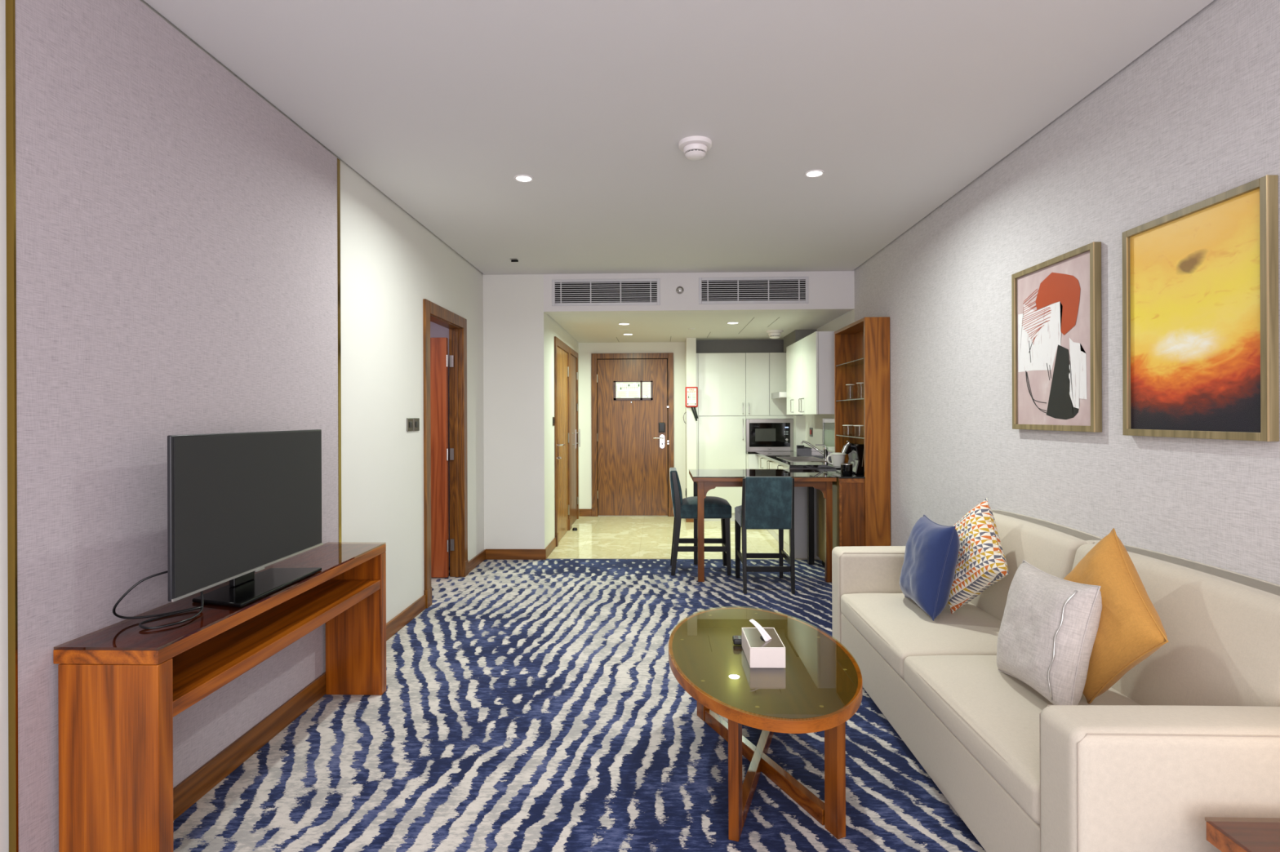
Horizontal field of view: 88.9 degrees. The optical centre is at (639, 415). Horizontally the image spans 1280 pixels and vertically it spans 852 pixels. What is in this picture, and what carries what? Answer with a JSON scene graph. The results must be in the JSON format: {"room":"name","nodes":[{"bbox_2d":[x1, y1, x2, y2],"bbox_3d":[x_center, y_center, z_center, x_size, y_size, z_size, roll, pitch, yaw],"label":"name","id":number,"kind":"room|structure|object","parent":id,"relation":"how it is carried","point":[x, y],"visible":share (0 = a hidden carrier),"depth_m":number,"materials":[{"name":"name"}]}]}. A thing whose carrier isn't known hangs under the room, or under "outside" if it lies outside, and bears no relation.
{"room":"hotel room","nodes":[
{"label":"hotel room","id":0,"kind":"room"},
{"bbox_2d":[0,0,484,851],"bbox_3d":[-1.685,-0.001,2.347,0.100,2.825,7.990,0,0,2],"label":"wall","id":1,"kind":"structure","parent":0,"point":[390,262],"depth_m":4.04,"materials":[{"name":"white paint"}]},
{"bbox_2d":[5,0,18,851],"bbox_3d":[-1.645,0.020,1.707,0.020,2.743,0.006,0,0,2],"label":"trim","id":2,"kind":"structure","parent":1,"relation":"attached to","point":[10,4],"depth_m":1.70,"materials":[{"name":"gold metal"}]},
{"bbox_2d":[14,0,338,851],"bbox_3d":[-1.619,0.025,2.566,0.019,2.753,1.712,0,0,2],"label":"wall panel","id":3,"kind":"object","parent":1,"relation":"attached to","point":[176,232],"visible":0.7,"depth_m":2.12,"materials":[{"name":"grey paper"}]},
{"bbox_2d":[173,595,426,821],"bbox_3d":[-1.587,1.339,3.217,0.033,0.105,2.975,0,0,2],"label":"baseboard","id":4,"kind":"structure","parent":1,"relation":"attached to","point":[194,787],"depth_m":2.68,"materials":[{"name":"brown wood"}]},
{"bbox_2d":[337,158,341,543],"bbox_3d":[-1.592,0.020,3.435,0.021,2.743,0.028,0,0,2],"label":"trim","id":5,"kind":"structure","parent":1,"relation":"attached to","point":[338,160],"depth_m":3.43,"materials":[{"name":"gold metal"}]},
{"bbox_2d":[406,417,413,431],"bbox_3d":[-1.566,0.061,4.446,0.013,0.090,0.103,0,0,2],"label":"light switch","id":6,"kind":"object","parent":1,"relation":"attached to","point":[409,420],"visible":1,"depth_m":4.42,"materials":[{"name":"black plastic"}]},
{"bbox_2d":[413,417,419,431],"bbox_3d":[-1.562,0.061,4.558,0.013,0.090,0.102,0,0,2],"label":"light switch","id":7,"kind":"object","parent":1,"relation":"attached to","point":[415,420],"visible":1,"depth_m":4.54,"materials":[{"name":"black plastic"}]},
{"bbox_2d":[422,298,468,608],"bbox_3d":[-2.013,0.276,5.223,0.981,2.235,1.010,0,0,2],"label":"door","id":8,"kind":"structure","parent":1,"relation":"in","point":[436,543],"depth_m":5.58,"materials":[{"name":"brown wood"}]},
{"bbox_2d":[468,549,485,573],"bbox_3d":[-1.512,1.344,6.018,0.016,0.095,0.600,0,0,2],"label":"baseboard","id":9,"kind":"structure","parent":1,"relation":"attached to","point":[480,557],"depth_m":6.02,"materials":[{"name":"brown wood"}]},
{"bbox_2d":[430,321,449,566],"bbox_3d":[-2.351,0.144,5.148,1.400,2.500,1.850,0,0,2],"label":"wall","id":10,"kind":"structure","parent":0,"point":[437,331],"depth_m":6.01,"materials":[{"name":"white paint"}]},
{"bbox_2d":[545,313,579,546],"bbox_3d":[-0.934,0.177,7.707,0.100,2.464,2.610,0,0,2],"label":"wall","id":11,"kind":"structure","parent":0,"point":[553,329],"depth_m":6.69,"materials":[{"name":"white paint"}]},
{"bbox_2d":[545,537,555,558],"bbox_3d":[-0.905,1.339,6.608,0.014,0.100,0.615,0,0,2],"label":"baseboard","id":12,"kind":"structure","parent":11,"relation":"attached to","point":[552,545],"depth_m":6.56,"materials":[{"name":"brown wood"}]},
{"bbox_2d":[554,336,570,546],"bbox_3d":[-0.859,0.273,7.443,0.076,2.230,1.068,0,0,2],"label":"door","id":13,"kind":"structure","parent":11,"relation":"in","point":[562,351],"depth_m":7.37,"materials":[{"name":"brown wood"}]},
{"bbox_2d":[569,347,580,528],"bbox_3d":[-0.839,0.273,8.399,0.058,2.230,0.840,0,0,2],"label":"door","id":14,"kind":"structure","parent":11,"relation":"in","point":[575,433],"depth_m":8.48,"materials":[{"name":"brown wood"}]},
{"bbox_2d":[173,559,986,851],"bbox_3d":[-0.568,1.387,2.313,5.005,0.001,7.990,0,0,2],"label":"floor","id":15,"kind":"structure","parent":0,"point":[534,705],"depth_m":2.71,"materials":[{"name":"carpet"}]},
{"bbox_2d":[53,543,386,851],"bbox_3d":[-1.454,1.016,2.552,0.298,0.750,1.500,0,0,2],"label":"console table","id":16,"kind":"object","parent":15,"relation":"on","point":[122,687],"visible":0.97,"depth_m":1.85,"materials":[{"name":"brown wood"}]},
{"bbox_2d":[112,570,203,629],"bbox_3d":[-1.474,0.563,2.049,0.171,0.151,0.251,0,0,31],"label":"power cable","id":17,"kind":"object","parent":16,"relation":"on","point":[164,615],"visible":0.94,"depth_m":2.02,"materials":[{"name":"black plastic"}]},
{"bbox_2d":[167,429,323,607],"bbox_3d":[-1.428,0.350,2.454,0.210,0.580,0.896,0,0,2],"label":"television","id":18,"kind":"object","parent":16,"relation":"on","point":[240,504],"visible":1,"depth_m":2.33,"materials":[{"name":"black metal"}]},
{"bbox_2d":[172,579,380,717],"bbox_3d":[-1.457,0.838,2.552,0.294,0.045,1.388,0,0,2],"label":"shelf","id":19,"kind":"object","parent":16,"relation":"attached to","point":[199,671],"depth_m":2.39,"materials":[{"name":"brown wood"}]},
{"bbox_2d":[669,467,731,575],"bbox_3d":[0.533,0.930,5.835,0.531,0.906,0.418,0,0,2],"label":"bar stool","id":20,"kind":"object","parent":15,"relation":"on","point":[714,507],"visible":0.99,"depth_m":5.64,"materials":[{"name":"teal fabric"}]},
{"bbox_2d":[688,469,836,582],"bbox_3d":[1.036,0.941,5.729,1.175,0.880,0.769,0,0,2],"label":"bar table","id":21,"kind":"object","parent":15,"relation":"on","point":[704,480],"visible":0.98,"depth_m":5.42,"materials":[{"name":"brown wood"}]},
{"bbox_2d":[734,476,795,594],"bbox_3d":[1.008,0.928,5.310,0.418,0.906,0.531,0,0,2],"label":"bar stool","id":22,"kind":"object","parent":15,"relation":"on","point":[767,502],"visible":1,"depth_m":5.07,"materials":[{"name":"teal fabric"}]},
{"bbox_2d":[668,607,862,841],"bbox_3d":[0.468,1.153,2.575,0.708,0.460,1.174,0,0,2],"label":"coffee table","id":23,"kind":"object","parent":15,"relation":"on","point":[820,686],"visible":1,"depth_m":2.30,"materials":[{"name":"brown wood"}]},
{"bbox_2d":[732,635,742,644],"bbox_3d":[0.456,0.910,2.645,0.158,0.026,0.050,0,0,2],"label":"remote control","id":24,"kind":"object","parent":23,"relation":"on","point":[737,640],"visible":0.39,"depth_m":2.62,"materials":[{"name":"black plastic"}]},
{"bbox_2d":[741,618,785,667],"bbox_3d":[0.469,0.854,2.497,0.132,0.137,0.229,0,0,2],"label":"tissue box","id":25,"kind":"object","parent":23,"relation":"on","point":[762,647],"visible":1,"depth_m":2.41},
{"bbox_2d":[816,316,890,566],"bbox_3d":[1.826,0.292,5.711,0.406,2.172,0.917,0,0,2],"label":"display cabinet","id":26,"kind":"object","parent":15,"relation":"on","point":[861,503],"visible":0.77,"depth_m":5.27,"materials":[{"name":"brown wood"}]},
{"bbox_2d":[826,452,846,466],"bbox_3d":[1.810,0.399,5.967,0.152,0.126,0.155,0,0,41],"label":"jug","id":27,"kind":"object","parent":26,"relation":"on","point":[837,458],"visible":0.98,"depth_m":5.92,"materials":[{"name":"white ceramic"}]},
{"bbox_2d":[840,462,853,475],"bbox_3d":[1.712,0.444,5.401,0.096,0.098,0.096,0,0,2],"label":"milk frother","id":28,"kind":"object","parent":26,"relation":"on","point":[846,468],"visible":1,"depth_m":5.36,"materials":[{"name":"metal"}]},
{"bbox_2d":[835,440,864,474],"bbox_3d":[1.853,0.353,5.604,0.285,0.278,0.286,0,0,2],"label":"coffee machine","id":29,"kind":"object","parent":26,"relation":"on","point":[855,451],"visible":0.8,"depth_m":5.50,"materials":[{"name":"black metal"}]},
{"bbox_2d":[837,359,863,366],"bbox_3d":[1.919,-0.467,5.710,0.179,0.008,0.856,0,0,2],"label":"glass shelf","id":30,"kind":"object","parent":26,"relation":"attached to","point":[860,362],"depth_m":5.89,"materials":[{"name":"clear glass"}]},
{"bbox_2d":[839,399,863,401],"bbox_3d":[1.920,-0.139,5.710,0.179,0.008,0.856,0,0,2],"label":"glass shelf","id":31,"kind":"object","parent":26,"relation":"attached to","point":[840,400],"depth_m":6.03,"materials":[{"name":"clear glass"}]},
{"bbox_2d":[841,435,863,437],"bbox_3d":[1.921,0.183,5.710,0.179,0.008,0.856,0,0,2],"label":"glass shelf","id":32,"kind":"object","parent":26,"relation":"attached to","point":[842,436],"depth_m":5.93,"materials":[{"name":"clear glass"}]},
{"bbox_2d":[831,510,1279,851],"bbox_3d":[1.504,0.943,2.644,0.874,0.872,2.225,0,0,2],"label":"sofa","id":33,"kind":"object","parent":15,"relation":"on","point":[1188,737],"visible":0.66,"depth_m":1.95,"materials":[{"name":"beige fabric"}]},
{"bbox_2d":[840,593,1001,679],"bbox_3d":[1.420,1.017,3.124,0.677,0.143,0.921,0,0,2],"label":"seat cushion","id":34,"kind":"object","parent":33,"relation":"on","point":[893,626],"depth_m":2.97,"materials":[{"name":"beige fabric"}]},
{"bbox_2d":[899,514,959,621],"bbox_3d":[1.416,0.727,3.196,0.226,0.445,0.450,0,0,4],"label":"cushion","id":35,"kind":"object","parent":33,"relation":"on","point":[926,578],"visible":1,"depth_m":3.03,"materials":[{"name":"blue fabric"}]},
{"bbox_2d":[947,497,1008,613],"bbox_3d":[1.569,0.671,3.111,0.223,0.557,0.564,0,0,-19],"label":"cushion","id":36,"kind":"object","parent":33,"relation":"on","point":[981,563],"visible":0.67,"depth_m":3.00,"materials":[{"name":"multicoloured fabric"}]},
{"bbox_2d":[903,655,1140,824],"bbox_3d":[1.392,1.017,2.184,0.677,0.143,0.951,0,0,2],"label":"seat cushion","id":37,"kind":"object","parent":33,"relation":"on","point":[993,715],"depth_m":2.15,"materials":[{"name":"beige fabric"}]},
{"bbox_2d":[968,510,1102,621],"bbox_3d":[1.820,0.749,3.127,0.269,0.487,0.920,0,0,2],"label":"cushion","id":38,"kind":"object","parent":33,"relation":"on","point":[1051,548],"depth_m":2.98,"materials":[{"name":"beige fabric"}]},
{"bbox_2d":[996,560,1102,705],"bbox_3d":[1.381,0.739,2.224,0.208,0.422,0.426,0,0,-2],"label":"cushion","id":39,"kind":"object","parent":33,"relation":"on","point":[1049,627],"visible":0.98,"depth_m":2.10,"materials":[{"name":"grey fabric"}]},
{"bbox_2d":[1063,528,1168,703],"bbox_3d":[1.527,0.663,2.160,0.191,0.577,0.580,0,0,12],"label":"cushion","id":40,"kind":"object","parent":33,"relation":"on","point":[1131,629],"visible":0.66,"depth_m":2.04,"materials":[{"name":"orange fabric"}]},
{"bbox_2d":[1071,542,1279,706],"bbox_3d":[1.792,0.749,2.182,0.269,0.487,0.960,0,0,2],"label":"cushion","id":41,"kind":"object","parent":33,"relation":"on","point":[1221,626],"depth_m":1.98,"materials":[{"name":"beige fabric"}]},
{"bbox_2d":[1205,821,1279,851],"bbox_3d":[1.560,1.140,1.171,0.592,0.477,0.577,0,0,2],"label":"side table","id":42,"kind":"object","parent":15,"relation":"on","point":[1225,836],"visible":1,"depth_m":1.42,"materials":[{"name":"brown wood"}]},
{"bbox_2d":[617,392,638,395],"bbox_3d":[-0.167,-0.297,8.967,0.300,0.072,0.001,0,0,2],"label":"print","id":43,"kind":"object","parent":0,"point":[618,393],"depth_m":8.97},
{"bbox_2d":[578,342,685,509],"bbox_3d":[-0.098,0.173,9.037,1.690,2.464,0.100,0,0,2],"label":"wall","id":44,"kind":"structure","parent":0,"point":[585,349],"depth_m":9.00,"materials":[{"name":"white paint"}]},
{"bbox_2d":[578,509,591,516],"bbox_3d":[-0.753,1.338,8.999,0.175,0.100,0.016,0,0,2],"label":"baseboard","id":45,"kind":"structure","parent":44,"relation":"attached to","point":[582,513],"depth_m":8.99,"materials":[{"name":"brown wood"}]},
{"bbox_2d":[591,352,674,516],"bbox_3d":[-0.103,0.263,8.945,1.136,2.245,0.083,0,0,2],"label":"door","id":46,"kind":"structure","parent":44,"relation":"in","point":[633,440],"depth_m":8.97,"materials":[{"name":"brown wood"}]},
{"bbox_2d":[613,381,652,399],"bbox_3d":[-0.096,-0.346,8.965,0.538,0.262,0.012,0,0,2],"label":"sign","id":47,"kind":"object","parent":46,"relation":"attached to","point":[623,390],"depth_m":8.96,"materials":[{"name":"white paper"}]},
{"bbox_2d":[483,270,854,549],"bbox_3d":[0.258,-0.009,6.335,3.585,2.825,0.140,0,0,2],"label":"wall","id":48,"kind":"structure","parent":0,"point":[514,362],"depth_m":6.31,"materials":[{"name":"white paint"}]},
{"bbox_2d":[485,549,546,559],"bbox_3d":[-1.201,1.340,6.301,0.588,0.100,0.016,0,0,2],"label":"baseboard","id":49,"kind":"structure","parent":48,"relation":"attached to","point":[491,554],"depth_m":6.29,"materials":[{"name":"brown wood"}]},
{"bbox_2d":[551,278,660,306],"bbox_3d":[-0.329,-1.189,6.279,1.042,0.254,0.012,0,0,2],"label":"air vent","id":50,"kind":"object","parent":48,"relation":"in","point":[642,291],"visible":1,"depth_m":6.28,"materials":[{"name":"metal"}]},
{"bbox_2d":[546,558,785,559],"bbox_3d":[0.262,1.385,6.285,2.365,0.007,0.012,0,0,2],"label":"trim","id":51,"kind":"structure","parent":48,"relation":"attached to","point":[546,558],"depth_m":6.31,"materials":[{"name":"wood"}]},
{"bbox_2d":[675,286,684,293],"bbox_3d":[0.383,-1.206,6.244,0.074,0.074,0.034,0,0,2],"label":"sprinkler","id":52,"kind":"object","parent":48,"relation":"attached to","point":[679,290],"visible":1,"depth_m":6.25,"materials":[{"name":"metal"}]},
{"bbox_2d":[698,276,808,304],"bbox_3d":[1.085,-1.198,6.236,1.045,0.254,0.012,0,0,2],"label":"air vent","id":53,"kind":"object","parent":48,"relation":"in","point":[760,290],"visible":1,"depth_m":6.24,"materials":[{"name":"metal"}]},
{"bbox_2d":[143,0,1213,275],"bbox_3d":[0.141,-1.391,2.292,3.532,0.040,7.990,0,0,2],"label":"ceiling","id":54,"kind":"structure","parent":0,"point":[901,105],"depth_m":2.86,"materials":[{"name":"paint"}]},
{"bbox_2d":[510,258,518,262],"bbox_3d":[-1.100,-1.358,5.695,0.060,0.016,0.060,0,0,2],"label":"bracket","id":55,"kind":"object","parent":54,"relation":"attached to","point":[512,260],"visible":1,"depth_m":5.71,"materials":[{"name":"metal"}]},
{"bbox_2d":[514,174,533,182],"bbox_3d":[-0.669,-1.364,3.755,0.112,0.005,0.112,0,0,2],"label":"recessed light","id":56,"kind":"object","parent":54,"relation":"in","point":[521,178],"visible":1,"depth_m":3.75,"materials":[{"name":"white plastic"}]},
{"bbox_2d":[678,136,711,160],"bbox_3d":[0.278,-1.333,3.278,0.166,0.077,0.166,0,0,2],"label":"smoke detector","id":57,"kind":"object","parent":54,"relation":"attached to","point":[694,148],"visible":1,"depth_m":3.23,"materials":[{"name":"white plastic"}]},
{"bbox_2d":[804,169,824,177],"bbox_3d":[0.989,-1.371,3.697,0.112,0.005,0.112,0,0,2],"label":"recessed light","id":58,"kind":"object","parent":54,"relation":"in","point":[815,173],"visible":1,"depth_m":3.69,"materials":[{"name":"white plastic"}]},
{"bbox_2d":[546,515,821,559],"bbox_3d":[0.610,1.408,7.730,3.015,0.050,2.910,0,0,2],"label":"floor","id":59,"kind":"structure","parent":0,"point":[617,537],"depth_m":7.31,"materials":[{"name":"beige tile"}]},
{"bbox_2d":[696,352,746,520],"bbox_3d":[1.069,0.281,8.798,0.643,2.200,0.628,0,0,2],"label":"tall cabinet","id":60,"kind":"object","parent":59,"relation":"on","point":[721,429],"visible":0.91,"depth_m":8.52,"materials":[{"name":"laminate"}]},
{"bbox_2d":[746,453,826,558],"bbox_3d":[1.718,0.935,7.399,0.728,0.886,2.225,0,0,2],"label":"base cabinet","id":61,"kind":"object","parent":59,"relation":"on","point":[753,461],"visible":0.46,"depth_m":6.29,"materials":[{"name":"laminate"}]},
{"bbox_2d":[746,445,834,467],"bbox_3d":[1.715,0.434,7.314,0.730,0.111,2.374,0,0,2],"label":"countertop","id":62,"kind":"structure","parent":61,"relation":"on","point":[802,451],"depth_m":7.51,"materials":[{"name":"black stone"}]},
{"bbox_2d":[745,418,793,451],"bbox_3d":[1.696,0.253,8.694,0.610,0.420,0.419,0,0,2],"label":"microwave","id":63,"kind":"object","parent":62,"relation":"on","point":[762,434],"visible":1,"depth_m":8.50,"materials":[{"name":"metal"}]},
{"bbox_2d":[777,456,831,462],"bbox_3d":[1.726,0.545,6.936,0.410,0.170,0.770,0,0,2],"label":"sink","id":64,"kind":"object","parent":62,"relation":"in","point":[791,459],"visible":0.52,"depth_m":7.28,"materials":[{"name":"metal"}]},
{"bbox_2d":[800,440,827,459],"bbox_3d":[1.865,0.364,6.968,0.302,0.196,0.061,0,0,38],"label":"tap","id":65,"kind":"object","parent":62,"relation":"on","point":[824,453],"visible":0.92,"depth_m":6.91,"materials":[{"name":"silver metal"}]},
{"bbox_2d":[684,337,696,497],"bbox_3d":[0.677,0.185,8.719,0.126,2.434,0.490,0,0,2],"label":"wall partition","id":66,"kind":"structure","parent":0,"point":[690,343],"depth_m":8.47,"materials":[{"name":"white paint"}]},
{"bbox_2d":[685,518,693,522],"bbox_3d":[0.669,1.332,8.466,0.144,0.100,0.016,0,0,2],"label":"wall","id":67,"kind":"structure","parent":66,"relation":"attached to","point":[687,520],"depth_m":8.46,"materials":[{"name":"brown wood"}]},
{"bbox_2d":[684,386,697,421],"bbox_3d":[0.672,-0.152,8.457,0.168,0.446,0.031,0,0,2],"label":"blanket","id":68,"kind":"object","parent":66,"relation":"attached to","point":[691,393],"visible":1,"depth_m":8.44,"materials":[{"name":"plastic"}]},
{"bbox_2d":[548,311,848,342],"bbox_3d":[0.602,-1.031,7.790,2.951,0.040,2.790,0,0,2],"label":"ceiling","id":69,"kind":"structure","parent":0,"point":[660,326],"depth_m":7.31,"materials":[{"name":"paint"}]},
{"bbox_2d":[615,328,628,331],"bbox_3d":[-0.210,-1.005,7.657,0.164,0.006,0.164,0,0,2],"label":"ceiling speaker","id":70,"kind":"object","parent":69,"relation":"attached to","point":[617,330],"visible":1,"depth_m":7.63,"materials":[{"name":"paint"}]},
{"bbox_2d":[617,323,630,325],"bbox_3d":[-0.174,-1.005,7.158,0.138,0.005,0.138,0,0,2],"label":"recessed light","id":71,"kind":"object","parent":69,"relation":"in","point":[623,324],"visible":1,"depth_m":7.17,"materials":[{"name":"white plastic"}]},
{"bbox_2d":[726,322,739,324],"bbox_3d":[1.013,-1.010,7.113,0.138,0.005,0.138,0,0,2],"label":"recessed light","id":72,"kind":"object","parent":69,"relation":"in","point":[726,322],"visible":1,"depth_m":7.10,"materials":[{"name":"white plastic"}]},
{"bbox_2d":[766,329,782,338],"bbox_3d":[1.614,-0.969,7.815,0.200,0.092,0.200,0,0,2],"label":"smoke detector","id":73,"kind":"object","parent":69,"relation":"attached to","point":[773,334],"visible":1,"depth_m":7.76,"materials":[{"name":"white plastic"}]},
{"bbox_2d":[801,0,1279,585],"bbox_3d":[2.022,-0.016,3.691,0.100,2.825,10.900,0,0,2],"label":"wall","id":74,"kind":"structure","parent":0,"point":[1194,118],"depth_m":2.81,"materials":[{"name":"grey paint"}]},
{"bbox_2d":[696,340,786,353],"bbox_3d":[1.431,-0.913,8.776,1.378,0.204,0.030,0,0,2],"label":"trim","id":75,"kind":"structure","parent":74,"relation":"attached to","point":[702,346],"depth_m":8.76,"materials":[{"name":"grey paint"}]},
{"bbox_2d":[745,352,801,418],"bbox_3d":[1.754,-0.391,8.778,0.729,0.862,0.628,0,0,2],"label":"upper cabinet","id":76,"kind":"object","parent":74,"relation":"attached to","point":[765,372],"visible":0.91,"depth_m":8.50,"materials":[{"name":"laminate"}]},
{"bbox_2d":[771,391,786,399],"bbox_3d":[1.898,-0.254,8.172,0.403,0.074,0.550,0,0,2],"label":"range hood","id":77,"kind":"object","parent":74,"relation":"attached to","point":[779,394],"visible":0.49,"depth_m":7.97,"materials":[{"name":"white metal"}]},
{"bbox_2d":[793,415,805,452],"bbox_3d":[2.064,0.239,8.707,0.118,0.476,0.770,0,0,2],"label":"boxing","id":78,"kind":"structure","parent":74,"relation":"attached to","point":[799,421],"depth_m":8.32,"materials":[{"name":"white paint"}]},
{"bbox_2d":[783,329,817,351],"bbox_3d":[1.974,-0.921,8.074,0.250,0.192,0.740,0,0,2],"label":"boxing","id":79,"kind":"structure","parent":74,"relation":"attached to","point":[796,335],"depth_m":7.71,"materials":[{"name":"grey paint"}]},
{"bbox_2d":[786,331,834,414],"bbox_3d":[1.887,-0.419,7.104,0.364,0.810,1.492,0,0,2],"label":"upper cabinet","id":80,"kind":"object","parent":74,"relation":"attached to","point":[810,361],"visible":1,"depth_m":6.52,"materials":[{"name":"laminate"}]},
{"bbox_2d":[809,427,813,436],"bbox_3d":[2.095,0.202,7.991,0.013,0.110,0.140,0,0,2],"label":"switch","id":81,"kind":"object","parent":74,"relation":"attached to","point":[811,428],"visible":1,"depth_m":7.95,"materials":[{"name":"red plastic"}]},
{"bbox_2d":[822,418,834,449],"bbox_3d":[2.061,0.209,6.916,0.012,0.355,0.950,0,0,2],"label":"panel","id":82,"kind":"object","parent":74,"relation":"attached to","point":[823,419],"visible":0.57,"depth_m":7.36,"materials":[{"name":"grey metal"}]},
{"bbox_2d":[1011,241,1102,432],"bbox_3d":[1.933,-0.331,3.058,0.033,0.800,0.641,0,0,2],"label":"framed picture","id":83,"kind":"object","parent":74,"relation":"attached to","point":[1056,301],"visible":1,"depth_m":3.00,"materials":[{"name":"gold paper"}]},
{"bbox_2d":[1122,174,1279,441],"bbox_3d":[1.909,-0.323,2.263,0.033,0.800,0.617,0,0,2],"label":"framed picture","id":84,"kind":"object","parent":74,"relation":"attached to","point":[1201,352],"visible":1,"depth_m":2.20,"materials":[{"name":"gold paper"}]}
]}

